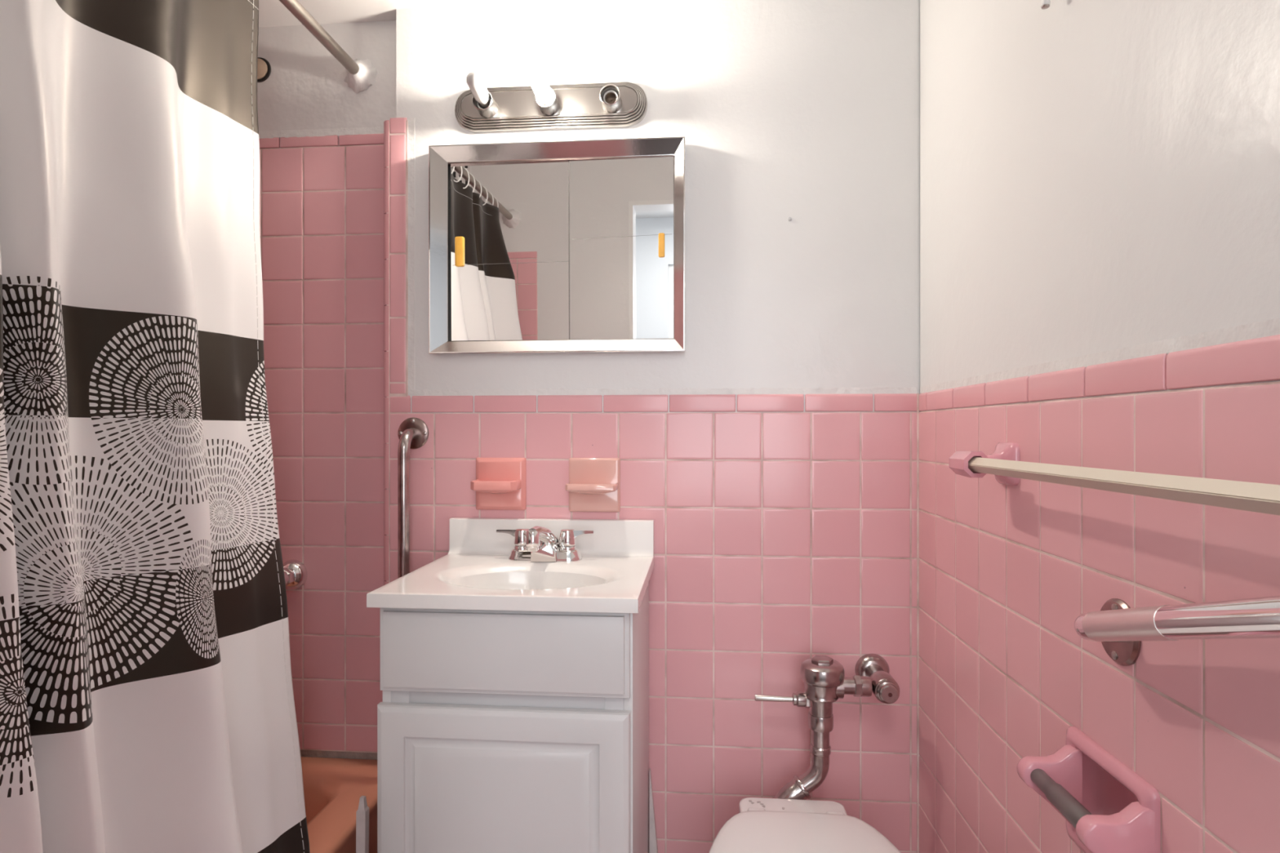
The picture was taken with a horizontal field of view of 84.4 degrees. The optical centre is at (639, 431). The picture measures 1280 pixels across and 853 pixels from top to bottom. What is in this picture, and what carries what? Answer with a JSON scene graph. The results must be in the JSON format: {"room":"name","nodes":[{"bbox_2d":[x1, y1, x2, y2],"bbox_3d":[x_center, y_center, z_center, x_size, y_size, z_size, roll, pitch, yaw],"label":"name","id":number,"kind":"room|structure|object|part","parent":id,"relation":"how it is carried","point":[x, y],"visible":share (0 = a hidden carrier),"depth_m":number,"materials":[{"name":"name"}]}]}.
{"room":"bathroom","nodes":[
{"label":"bathroom","id":0,"kind":"room"},
{"bbox_2d":[257,20,395,759],"bbox_3d":[-1.014,-0.078,1.819,0.900,2.450,0.120,0,0,5],"label":"wall","id":1,"kind":"structure","parent":0,"point":[321,140],"depth_m":1.74,"materials":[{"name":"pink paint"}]},
{"bbox_2d":[257,57,271,82],"bbox_3d":[-0.948,-0.899,1.754,0.062,0.062,0.006,0,0,5],"label":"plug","id":2,"kind":"object","parent":1,"relation":"attached to","point":[264,68],"visible":0.54,"depth_m":1.75,"materials":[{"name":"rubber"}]},
{"bbox_2d":[283,559,307,589],"bbox_3d":[-0.865,0.363,1.653,0.074,0.092,0.188,0,0,5],"label":"handle","id":3,"kind":"object","parent":1,"relation":"attached to","point":[295,574],"visible":0.25,"depth_m":1.72,"materials":[{"name":"silver metal"}]},
{"bbox_3d":[-0.867,0.373,1.629,0.037,0.074,0.140,0,0,5],"label":"spout","id":4,"kind":"part","parent":3,"relation":"part of","materials":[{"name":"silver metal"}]},
{"bbox_2d":[279,0,377,93],"bbox_3d":[-0.747,-0.872,1.031,0.089,0.084,1.415,0,0,5],"label":"shower rod","id":5,"kind":"object","parent":1,"relation":"attached to","point":[361,75],"visible":1,"depth_m":1.63,"materials":[{"name":"metal"}]},
{"bbox_3d":[-0.722,-0.855,1.318,0.042,0.072,0.004,0,0,5],"label":"curtain ring","id":6,"kind":"object","parent":5,"relation":"hanging from","visible":0},
{"bbox_2d":[0,0,310,852],"bbox_3d":[-0.671,0.070,0.912,0.240,1.815,0.856,0,0,-4],"label":"shower curtain","id":7,"kind":"object","parent":6,"relation":"hanging from","point":[147,703],"visible":1,"depth_m":0.98,"materials":[{"name":"white fabric"}]},
{"bbox_2d":[258,0,559,26],"bbox_3d":[-0.348,-1.154,1.567,1.970,0.298,0.420,0,0,5],"label":"ceiling","id":8,"kind":"structure","parent":0,"point":[272,13],"depth_m":1.68,"materials":[{"name":"white paint"}]},
{"bbox_2d":[383,0,919,852],"bbox_3d":[0.084,-0.078,1.699,1.392,2.450,0.163,0,0,5],"label":"wall","id":9,"kind":"structure","parent":0,"point":[773,460],"depth_m":1.61,"materials":[{"name":"pink tile"}]},
{"bbox_2d":[397,417,428,578],"bbox_3d":[-0.540,0.289,1.634,0.075,0.642,0.080,0,0,5],"label":"grab bar","id":10,"kind":"object","parent":9,"relation":"attached to","point":[413,433],"visible":0.45,"depth_m":1.60,"materials":[{"name":"silver metal"}]},
{"bbox_3d":[-0.538,0.289,1.632,0.028,0.593,0.077,0,0,0],"label":"rail","id":11,"kind":"part","parent":10,"relation":"part of","materials":[{"name":"silver metal"}]},
{"bbox_2d":[470,457,526,510],"bbox_3d":[-0.328,0.123,1.627,0.119,0.122,0.068,0,0,5],"label":"soap dish","id":12,"kind":"object","parent":9,"relation":"attached to","point":[500,483],"visible":1,"depth_m":1.64,"materials":[{"name":"pink ceramic"}]},
{"bbox_2d":[470,479,520,493],"bbox_3d":[-0.331,0.129,1.620,0.107,0.032,0.052,0,0,5],"label":"tray","id":13,"kind":"object","parent":12,"relation":"on","point":[481,486],"depth_m":1.60,"materials":[{"name":"pink ceramic"}]},
{"bbox_2d":[447,517,653,557],"bbox_3d":[-0.206,0.246,1.625,0.475,0.084,0.034,0,0,5],"label":"backsplash","id":14,"kind":"structure","parent":9,"relation":"attached to","point":[468,535],"depth_m":1.62,"materials":[{"name":"white stone"}]},
{"bbox_2d":[454,71,647,133],"bbox_3d":[-0.214,-0.753,1.579,0.454,0.101,0.141,0,0,5],"label":"vanity light","id":15,"kind":"object","parent":9,"relation":"attached to","point":[620,104],"depth_m":1.62,"materials":[{"name":"silver metal"}]},
{"bbox_3d":[-0.358,-0.760,1.572,0.035,0.046,0.100,0,0,5],"label":"light bulb","id":16,"kind":"part","parent":15,"relation":"part of","materials":[{"name":"white glass"}]},
{"bbox_2d":[472,90,497,118],"bbox_3d":[-0.354,-0.748,1.615,0.047,0.047,0.044,0,0,5],"label":"socket","id":17,"kind":"object","parent":15,"relation":"attached to","point":[491,111],"depth_m":1.63,"materials":[{"name":"silver metal"}]},
{"bbox_3d":[-0.214,-0.748,1.558,0.035,0.035,0.100,0,0,5],"label":"light bulb","id":18,"kind":"part","parent":15,"relation":"part of","materials":[{"name":"white glass"}]},
{"bbox_2d":[535,88,559,115],"bbox_3d":[-0.210,-0.748,1.603,0.047,0.047,0.044,0,0,5],"label":"socket","id":19,"kind":"object","parent":15,"relation":"attached to","point":[553,109],"depth_m":1.61,"materials":[{"name":"silver metal"}]},
{"bbox_2d":[599,84,622,113],"bbox_3d":[-0.066,-0.748,1.590,0.047,0.047,0.044,0,0,5],"label":"socket","id":20,"kind":"object","parent":15,"relation":"attached to","point":[611,95],"depth_m":1.59,"materials":[{"name":"silver metal"}]},
{"bbox_2d":[428,136,684,354],"bbox_3d":[-0.193,-0.422,1.631,0.594,0.483,0.034,0,0,5],"label":"medicine cabinet","id":21,"kind":"object","parent":9,"relation":"attached to","point":[563,246],"visible":1,"depth_m":1.64,"materials":[{"name":"silver metal"}]},
{"bbox_3d":[-0.424,-0.422,1.657,0.022,0.070,0.005,0,0,5],"label":"finger pull","id":22,"kind":"part","parent":21,"relation":"part of","materials":[{"name":"orange plastic"}]},
{"bbox_3d":[-0.298,-0.420,1.649,0.294,0.418,0.008,0,0,5],"label":"mirror door","id":23,"kind":"part","parent":21,"relation":"part of","materials":[{"name":"silver metal"}]},
{"bbox_3d":[-0.043,-0.420,1.623,0.242,0.418,0.008,0,0,5],"label":"mirror door","id":24,"kind":"part","parent":21,"relation":"part of","materials":[{"name":"silver metal"}]},
{"bbox_3d":[0.049,-0.424,1.611,0.014,0.054,0.005,0,0,5],"label":"finger pull","id":25,"kind":"part","parent":21,"relation":"part of","materials":[{"name":"orange plastic"}]},
{"bbox_2d":[564,457,620,511],"bbox_3d":[-0.107,0.124,1.608,0.120,0.125,0.068,0,0,5],"label":"soap dish","id":26,"kind":"object","parent":9,"relation":"attached to","point":[593,485],"visible":1,"depth_m":1.62,"materials":[{"name":"pink ceramic"}]},
{"bbox_2d":[564,482,617,494],"bbox_3d":[-0.109,0.131,1.600,0.115,0.026,0.053,0,0,5],"label":"tray","id":27,"kind":"object","parent":26,"relation":"on","point":[574,488],"depth_m":1.58,"materials":[{"name":"pink ceramic"}]},
{"bbox_2d":[754,653,899,799],"bbox_3d":[0.398,0.639,1.516,0.306,0.324,0.155,0,0,5],"label":"valve","id":28,"kind":"object","parent":9,"relation":"attached to","point":[825,682],"visible":1,"depth_m":1.47,"materials":[{"name":"silver metal"}]},
{"bbox_3d":[0.283,0.565,1.493,0.080,0.014,0.014,0,0,5],"label":"lever","id":29,"kind":"part","parent":28,"relation":"part of","materials":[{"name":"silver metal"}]},
{"bbox_2d":[919,0,1279,852],"bbox_3d":[0.648,-0.078,0.839,0.160,2.450,1.462,0,0,4],"label":"wall","id":30,"kind":"structure","parent":0,"point":[1100,180],"depth_m":0.89,"materials":[{"name":"pink tile"}]},
{"bbox_2d":[1040,0,1050,8],"bbox_3d":[0.567,-0.601,0.972,0.029,0.038,0.022,0,0,5],"label":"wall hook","id":31,"kind":"object","parent":30,"relation":"attached to","point":[1045,4],"visible":1,"depth_m":0.97,"materials":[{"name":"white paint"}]},
{"bbox_2d":[1017,726,1160,852],"bbox_3d":[0.551,0.465,0.856,0.119,0.148,0.178,0,0,5],"label":"toilet paper holder","id":32,"kind":"object","parent":30,"relation":"attached to","point":[1106,806],"visible":0.98,"depth_m":0.86,"materials":[{"name":"pink ceramic"}]},
{"bbox_3d":[0.534,0.464,0.922,0.073,0.106,0.022,0,0,5],"label":"arm","id":33,"kind":"part","parent":32,"relation":"part of","materials":[{"name":"pink ceramic"}]},
{"bbox_3d":[0.523,0.464,0.780,0.073,0.106,0.022,0,0,5],"label":"arm","id":34,"kind":"part","parent":32,"relation":"part of","materials":[{"name":"pink ceramic"}]},
{"bbox_2d":[948,442,1279,515],"bbox_3d":[0.520,0.052,0.778,0.090,0.067,0.766,0,0,4],"label":"towel bar","id":35,"kind":"object","parent":30,"relation":"attached to","point":[1004,463],"visible":1,"depth_m":0.70,"materials":[{"name":"beige"}]},
{"bbox_3d":[0.564,0.052,1.126,0.052,0.067,0.068,0,0,5],"label":"post","id":36,"kind":"part","parent":35,"relation":"part of","materials":[{"name":"pink ceramic"}]},
{"bbox_2d":[1074,595,1279,666],"bbox_3d":[0.518,0.162,0.590,0.065,0.228,0.571,0,0,4],"label":"grab bar","id":37,"kind":"object","parent":30,"relation":"attached to","point":[1121,628],"visible":1,"depth_m":0.65,"materials":[{"name":"silver metal"}]},
{"bbox_3d":[0.518,0.157,0.587,0.065,0.181,0.520,0,0,4],"label":"rail","id":38,"kind":"part","parent":37,"relation":"part of","materials":[{"name":"silver metal"}]},
{"bbox_3d":[-0.377,1.197,1.052,2.300,0.100,1.610,0,0,5],"label":"floor","id":39,"kind":"structure","parent":0,"visible":0},
{"bbox_2d":[301,756,377,852],"bbox_3d":[-0.999,0.975,1.053,0.760,0.344,1.403,0,0,5],"label":"bathtub","id":40,"kind":"object","parent":39,"relation":"on","point":[334,788],"visible":0.18,"depth_m":1.58,"materials":[{"name":"brown ceramic"}]},
{"bbox_2d":[355,795,368,852],"bbox_3d":[-0.539,0.929,1.370,0.022,0.437,0.016,0,0,5],"label":"stake","id":41,"kind":"object","parent":39,"relation":"on","point":[362,813],"visible":1,"depth_m":1.36,"materials":[{"name":"white paint"}]},
{"bbox_2d":[377,582,648,852],"bbox_3d":[-0.225,0.728,1.437,0.457,0.838,0.409,0,0,5],"label":"vanity cabinet","id":42,"kind":"object","parent":39,"relation":"on","point":[499,731],"visible":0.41,"depth_m":1.24,"materials":[{"name":"grey wood"}]},
{"bbox_3d":[-0.243,0.765,1.244,0.453,0.554,0.020,0,0,5],"label":"door","id":43,"kind":"part","parent":42,"relation":"part of","materials":[{"name":"white wood"}]},
{"bbox_3d":[-0.241,0.388,1.245,0.449,0.152,0.018,0,0,5],"label":"drawer","id":44,"kind":"part","parent":42,"relation":"part of","materials":[{"name":"white wood"}]},
{"bbox_3d":[-0.238,0.683,1.263,0.422,0.748,0.018,0,0,5],"label":"frame","id":45,"kind":"part","parent":42,"relation":"part of","materials":[{"name":"grey wood"}]},
{"bbox_2d":[366,517,654,613],"bbox_3d":[-0.223,0.301,1.429,0.477,0.194,0.428,0,0,5],"label":"sink","id":46,"kind":"object","parent":42,"relation":"in","point":[613,574],"visible":0.68,"depth_m":1.49,"materials":[{"name":"white ceramic"}]},
{"bbox_2d":[366,554,654,613],"bbox_3d":[-0.223,0.340,1.429,0.477,0.112,0.428,0,0,5],"label":"countertop","id":47,"kind":"structure","parent":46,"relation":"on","point":[606,584],"depth_m":1.33,"materials":[{"name":"white stone"}]},
{"bbox_2d":[496,525,594,561],"bbox_3d":[-0.213,0.243,1.533,0.218,0.082,0.126,0,0,5],"label":"sink faucet","id":48,"kind":"object","parent":47,"relation":"on","point":[535,544],"visible":1,"depth_m":1.54,"materials":[{"name":"silver metal"}]},
{"bbox_3d":[-0.280,0.236,1.573,0.078,0.036,0.040,0,0,5],"label":"handle","id":49,"kind":"part","parent":48,"relation":"part of","materials":[{"name":"silver metal"}]},
{"bbox_3d":[-0.210,0.232,1.530,0.038,0.059,0.100,0,0,16],"label":"spout arm","id":50,"kind":"part","parent":48,"relation":"part of","materials":[{"name":"silver metal"}]},
{"bbox_3d":[-0.207,0.260,1.558,0.062,0.047,0.056,0,0,5],"label":"spout","id":51,"kind":"part","parent":48,"relation":"part of","materials":[{"name":"silver metal"}]},
{"bbox_3d":[-0.210,0.273,1.567,0.166,0.023,0.058,0,0,5],"label":"plate","id":52,"kind":"part","parent":48,"relation":"part of","materials":[{"name":"silver metal"}]},
{"bbox_3d":[-0.141,0.236,1.561,0.078,0.036,0.040,0,0,5],"label":"handle","id":53,"kind":"part","parent":48,"relation":"part of","materials":[{"name":"silver metal"}]},
{"bbox_2d":[648,768,657,852],"bbox_3d":[0.039,0.961,1.607,0.036,0.372,0.027,0,0,5],"label":"board","id":54,"kind":"object","parent":39,"relation":"on","point":[653,848],"visible":1,"depth_m":1.60,"materials":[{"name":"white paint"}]},
{"bbox_2d":[709,797,901,852],"bbox_3d":[0.287,0.932,1.190,0.364,0.431,0.526,0,0,5],"label":"toilet","id":55,"kind":"object","parent":39,"relation":"on","point":[761,825],"visible":1,"depth_m":1.27,"materials":[{"name":"white ceramic"}]}
]}

